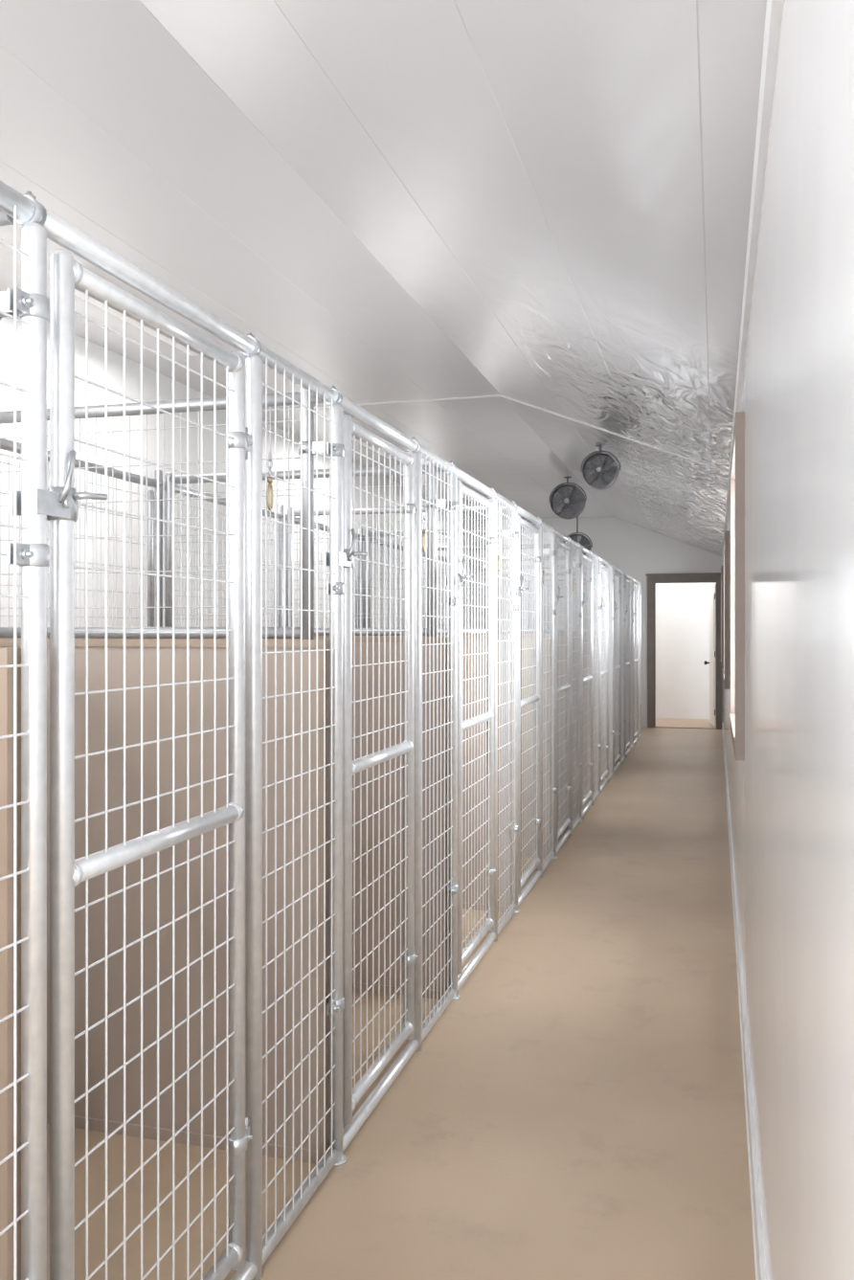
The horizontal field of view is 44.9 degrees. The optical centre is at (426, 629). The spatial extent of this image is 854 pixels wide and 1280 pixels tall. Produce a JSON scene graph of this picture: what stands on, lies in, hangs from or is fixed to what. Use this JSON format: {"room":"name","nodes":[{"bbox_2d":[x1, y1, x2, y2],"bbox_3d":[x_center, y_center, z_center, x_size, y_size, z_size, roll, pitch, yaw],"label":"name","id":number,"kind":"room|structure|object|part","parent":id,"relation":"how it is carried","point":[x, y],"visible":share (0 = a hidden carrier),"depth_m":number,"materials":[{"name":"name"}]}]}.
{"room":"dog kennel","nodes":[
{"label":"dog kennel","id":0,"kind":"room"},
{"bbox_2d":[0,315,478,628],"bbox_3d":[-1.769,-0.175,6.206,0.150,3.050,18.200,0,0,16],"label":"wall","id":1,"kind":"structure","parent":0,"point":[96,352],"depth_m":6.10,"materials":[{"name":"white paint"}]},
{"bbox_2d":[0,0,766,556],"bbox_3d":[-0.079,-1.366,5.655,3.703,0.868,18.350,0,0,16],"label":"ceiling","id":2,"kind":"structure","parent":0,"point":[543,204],"depth_m":3.34,"materials":[{"name":"white paint"}]},
{"bbox_2d":[74,289,199,355],"bbox_3d":[-1.410,-1.555,5.171,0.140,0.050,1.200,0,0,16],"label":"ceiling lamp","id":3,"kind":"object","parent":2,"relation":"attached to","point":[78,293],"depth_m":5.14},
{"bbox_2d":[352,436,393,458],"bbox_3d":[-0.441,-1.555,8.638,0.140,0.050,1.200,0,0,16],"label":"ceiling lamp","id":4,"kind":"object","parent":2,"relation":"attached to","point":[357,440],"depth_m":8.72,"materials":[{"name":"white"}]},
{"bbox_2d":[262,394,728,473],"bbox_3d":[0.289,-1.287,7.019,3.377,0.586,0.025,0,0,16],"label":"trim","id":5,"kind":"structure","parent":2,"relation":"attached to","point":[500,394],"depth_m":6.93,"materials":[{"name":"white plastic"}]},
{"bbox_2d":[548,476,586,519],"bbox_3d":[1.461,-1.365,10.720,0.392,0.430,0.205,0,0,16],"label":"ventilation fan","id":6,"kind":"object","parent":2,"relation":"hanging from","point":[567,501],"visible":1,"depth_m":10.70,"materials":[{"name":"black metal"}]},
{"bbox_2d":[562,516,592,561],"bbox_3d":[1.894,-1.221,13.018,0.382,0.718,0.205,0,0,16],"label":"ventilation fan","id":7,"kind":"object","parent":2,"relation":"hanging from","point":[581,539],"visible":0.31,"depth_m":12.99,"materials":[{"name":"black metal"}]},
{"bbox_2d":[580,443,620,489],"bbox_3d":[1.262,-1.188,7.517,0.290,0.324,0.205,0,0,16],"label":"ventilation fan","id":8,"kind":"object","parent":2,"relation":"hanging from","point":[599,470],"visible":1,"depth_m":7.49,"materials":[{"name":"black metal"}]},
{"bbox_2d":[46,727,755,1279],"bbox_3d":[-0.084,1.410,5.656,3.693,0.120,18.350,0,0,16],"label":"floor","id":9,"kind":"structure","parent":0,"point":[577,1111],"depth_m":2.86,"materials":[{"name":"beige concrete"}]},
{"bbox_2d":[0,180,34,1279],"bbox_3d":[-1.295,0.355,1.018,1.277,1.990,1.258,0,0,16],"label":"dog kennel","id":10,"kind":"object","parent":9,"relation":"on","point":[12,203],"visible":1,"depth_m":1.41,"materials":[{"name":"silver metal"}]},
{"bbox_2d":[0,191,339,1279],"bbox_3d":[-0.969,0.355,2.183,1.277,1.990,1.258,0,0,16],"label":"dog kennel","id":11,"kind":"object","parent":9,"relation":"on","point":[246,1250],"visible":0.98,"depth_m":1.76,"materials":[{"name":"silver metal"}]},
{"bbox_2d":[0,385,455,1166],"bbox_3d":[-0.644,0.355,3.348,1.277,1.990,1.258,0,0,16],"label":"dog kennel","id":12,"kind":"object","parent":9,"relation":"on","point":[346,1097],"visible":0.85,"depth_m":2.75,"materials":[{"name":"silver metal"}]},
{"bbox_3d":[-1.235,0.355,3.529,0.040,1.990,1.228,0,0,16],"label":"panel","id":13,"kind":"part","parent":12,"relation":"part of","materials":[{"name":"metal"}]},
{"bbox_3d":[-0.075,0.365,3.189,0.054,1.970,1.258,0,0,16],"label":"fence panel","id":14,"kind":"part","parent":12,"relation":"part of","materials":[{"name":"metal"}]},
{"bbox_2d":[154,460,516,1000],"bbox_3d":[-0.318,0.355,4.513,1.277,1.990,1.258,0,0,16],"label":"dog kennel","id":15,"kind":"object","parent":9,"relation":"on","point":[491,923],"visible":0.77,"depth_m":3.85,"materials":[{"name":"silver metal"}]},
{"bbox_3d":[-0.910,0.355,4.694,0.040,1.990,1.228,0,0,16],"label":"panel","id":16,"kind":"part","parent":15,"relation":"part of","materials":[{"name":"metal"}]},
{"bbox_3d":[0.251,0.365,4.355,0.054,1.970,1.258,0,0,16],"label":"fence panel","id":17,"kind":"part","parent":15,"relation":"part of","materials":[{"name":"metal"}]},
{"bbox_2d":[277,500,555,912],"bbox_3d":[0.008,0.355,5.679,1.277,1.990,1.258,0,0,16],"label":"dog kennel","id":18,"kind":"object","parent":9,"relation":"on","point":[538,863],"visible":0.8,"depth_m":5.01,"materials":[{"name":"silver metal"}]},
{"bbox_3d":[-0.584,0.355,5.860,0.040,1.990,1.228,0,0,16],"label":"panel","id":19,"kind":"part","parent":18,"relation":"part of","materials":[{"name":"metal"}]},
{"bbox_3d":[0.576,0.365,5.520,0.054,1.970,1.258,0,0,16],"label":"fence panel","id":20,"kind":"part","parent":18,"relation":"part of","materials":[{"name":"metal"}]},
{"bbox_2d":[358,525,581,858],"bbox_3d":[0.334,0.355,6.844,1.277,1.990,1.258,0,0,16],"label":"dog kennel","id":21,"kind":"object","parent":9,"relation":"on","point":[568,582],"visible":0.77,"depth_m":6.20,"materials":[{"name":"silver metal"}]},
{"bbox_3d":[-0.258,0.355,7.025,0.040,1.990,1.228,0,0,16],"label":"panel","id":22,"kind":"part","parent":21,"relation":"part of","materials":[{"name":"metal"}]},
{"bbox_3d":[0.902,0.365,6.685,0.054,1.970,1.258,0,0,16],"label":"fence panel","id":23,"kind":"part","parent":21,"relation":"part of","materials":[{"name":"metal"}]},
{"bbox_2d":[422,541,599,822],"bbox_3d":[0.660,0.355,8.009,1.277,1.990,1.258,0,0,16],"label":"dog kennel","id":24,"kind":"object","parent":9,"relation":"on","point":[589,564],"visible":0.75,"depth_m":7.51,"materials":[{"name":"silver metal"}]},
{"bbox_3d":[0.068,0.355,8.191,0.040,1.990,1.228,0,0,16],"label":"panel","id":25,"kind":"part","parent":24,"relation":"part of","materials":[{"name":"metal"}]},
{"bbox_3d":[1.228,0.365,7.851,0.054,1.970,1.258,0,0,16],"label":"fence panel","id":26,"kind":"part","parent":24,"relation":"part of","materials":[{"name":"metal"}]},
{"bbox_2d":[462,554,613,795],"bbox_3d":[0.985,0.355,9.175,1.277,1.990,1.258,0,0,16],"label":"dog kennel","id":27,"kind":"object","parent":9,"relation":"on","point":[606,603],"visible":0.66,"depth_m":9.06,"materials":[{"name":"silver metal"}]},
{"bbox_3d":[0.394,0.355,9.356,0.040,1.990,1.228,0,0,16],"label":"panel","id":28,"kind":"part","parent":27,"relation":"part of","materials":[{"name":"metal"}]},
{"bbox_3d":[1.554,0.365,9.016,0.054,1.970,1.258,0,0,16],"label":"fence panel","id":29,"kind":"part","parent":27,"relation":"part of","materials":[{"name":"metal"}]},
{"bbox_2d":[484,562,625,775],"bbox_3d":[1.311,0.355,10.340,1.277,1.990,1.258,0,0,16],"label":"dog kennel","id":30,"kind":"object","parent":9,"relation":"on","point":[617,577],"visible":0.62,"depth_m":10.04,"materials":[{"name":"silver metal"}]},
{"bbox_3d":[0.719,0.355,10.521,0.040,1.990,1.228,0,0,16],"label":"panel","id":31,"kind":"part","parent":30,"relation":"part of","materials":[{"name":"metal"}]},
{"bbox_3d":[1.879,0.365,10.181,0.054,1.970,1.258,0,0,16],"label":"fence panel","id":32,"kind":"part","parent":30,"relation":"part of","materials":[{"name":"metal"}]},
{"bbox_2d":[508,570,633,759],"bbox_3d":[1.637,0.355,11.505,1.277,1.990,1.258,0,0,16],"label":"dog kennel","id":33,"kind":"object","parent":9,"relation":"on","point":[628,583],"visible":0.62,"depth_m":11.20,"materials":[{"name":"silver metal"}]},
{"bbox_3d":[1.045,0.355,11.686,0.040,1.990,1.228,0,0,16],"label":"panel","id":34,"kind":"part","parent":33,"relation":"part of","materials":[{"name":"metal"}]},
{"bbox_3d":[2.205,0.365,11.347,0.054,1.970,1.258,0,0,16],"label":"fence panel","id":35,"kind":"part","parent":33,"relation":"part of","materials":[{"name":"metal"}]},
{"bbox_2d":[528,576,641,746],"bbox_3d":[1.967,0.355,12.685,1.277,1.990,1.288,0,0,16],"label":"dog kennel","id":36,"kind":"object","parent":9,"relation":"on","point":[637,587],"visible":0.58,"depth_m":12.55,"materials":[{"name":"silver metal"}]},
{"bbox_3d":[1.371,0.355,12.852,0.040,1.990,1.228,0,0,16],"label":"panel","id":37,"kind":"part","parent":36,"relation":"part of","materials":[{"name":"metal"}]},
{"bbox_3d":[2.531,0.365,12.512,0.054,1.970,1.258,0,0,16],"label":"fence panel","id":38,"kind":"part","parent":36,"relation":"part of","materials":[{"name":"metal"}]},
{"bbox_3d":[2.699,0.388,13.109,0.060,1.925,0.078,0,0,16],"label":"post","id":39,"kind":"part","parent":36,"relation":"part of","materials":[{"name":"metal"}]},
{"bbox_2d":[478,516,722,728],"bbox_3d":[2.412,-0.140,14.563,3.703,3.220,0.150,0,0,16],"label":"wall","id":40,"kind":"structure","parent":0,"point":[638,551],"depth_m":14.35,"materials":[{"name":"white paint"}]},
{"bbox_2d":[646,572,721,729],"bbox_3d":[3.535,0.287,14.232,1.015,2.125,0.184,0,0,16],"label":"door frame","id":41,"kind":"structure","parent":40,"relation":"attached to","point":[707,577],"depth_m":14.23,"materials":[{"name":"brown paint"}]},
{"bbox_2d":[703,583,716,726],"bbox_3d":[4.041,0.350,14.605,0.180,1.970,0.802,0,0,10],"label":"door","id":42,"kind":"structure","parent":41,"relation":"attached to","point":[712,589],"depth_m":14.45,"materials":[{"name":"white paint"}]},
{"bbox_2d":[655,583,716,718],"bbox_3d":[3.554,0.060,15.127,3.900,2.820,1.550,0,0,16],"label":"wall","id":43,"kind":"structure","parent":0,"point":[682,609],"depth_m":15.73,"materials":[{"name":"white paint"}]},
{"bbox_2d":[655,718,716,727],"bbox_3d":[3.541,1.410,15.079,3.700,0.120,1.450,0,0,16],"label":"floor","id":44,"kind":"structure","parent":0,"point":[670,722],"depth_m":15.11,"materials":[{"name":"beige concrete"}]},
{"bbox_2d":[722,0,853,1279],"bbox_3d":[1.648,0.152,5.250,0.160,2.395,18.200,0,0,16],"label":"wall","id":45,"kind":"structure","parent":0,"point":[791,796],"depth_m":1.14,"materials":[{"name":"white paint"}]},
{"bbox_2d":[720,565,723,668],"bbox_3d":[3.613,-0.148,12.437,0.145,1.176,1.200,0,0,16],"label":"window","id":46,"kind":"structure","parent":45,"relation":"in","point":[722,570],"depth_m":11.88,"materials":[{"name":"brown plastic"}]},
{"bbox_2d":[722,530,729,689],"bbox_3d":[2.442,-0.148,8.247,0.145,1.176,1.200,0,0,16],"label":"window","id":47,"kind":"structure","parent":45,"relation":"in","point":[726,675],"depth_m":7.68,"materials":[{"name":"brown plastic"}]},
{"bbox_2d":[729,411,744,760],"bbox_3d":[1.270,-0.148,4.055,0.145,1.176,1.205,0,0,16],"label":"window","id":48,"kind":"structure","parent":45,"relation":"in","point":[737,462],"depth_m":3.49,"materials":[{"name":"white plastic"}]},
{"bbox_2d":[721,723,765,1279],"bbox_3d":[1.564,1.300,5.274,0.014,0.100,18.200,0,0,16],"label":"baseboard","id":49,"kind":"structure","parent":45,"relation":"attached to","point":[757,1232],"depth_m":2.86,"materials":[{"name":"white plastic"}]},
{"bbox_2d":[721,0,784,563],"bbox_3d":[1.563,-0.948,5.274,0.016,0.095,18.200,0,0,16],"label":"trim","id":50,"kind":"structure","parent":45,"relation":"attached to","point":[774,8],"depth_m":2.04,"materials":[{"name":"white plastic"}]}
]}

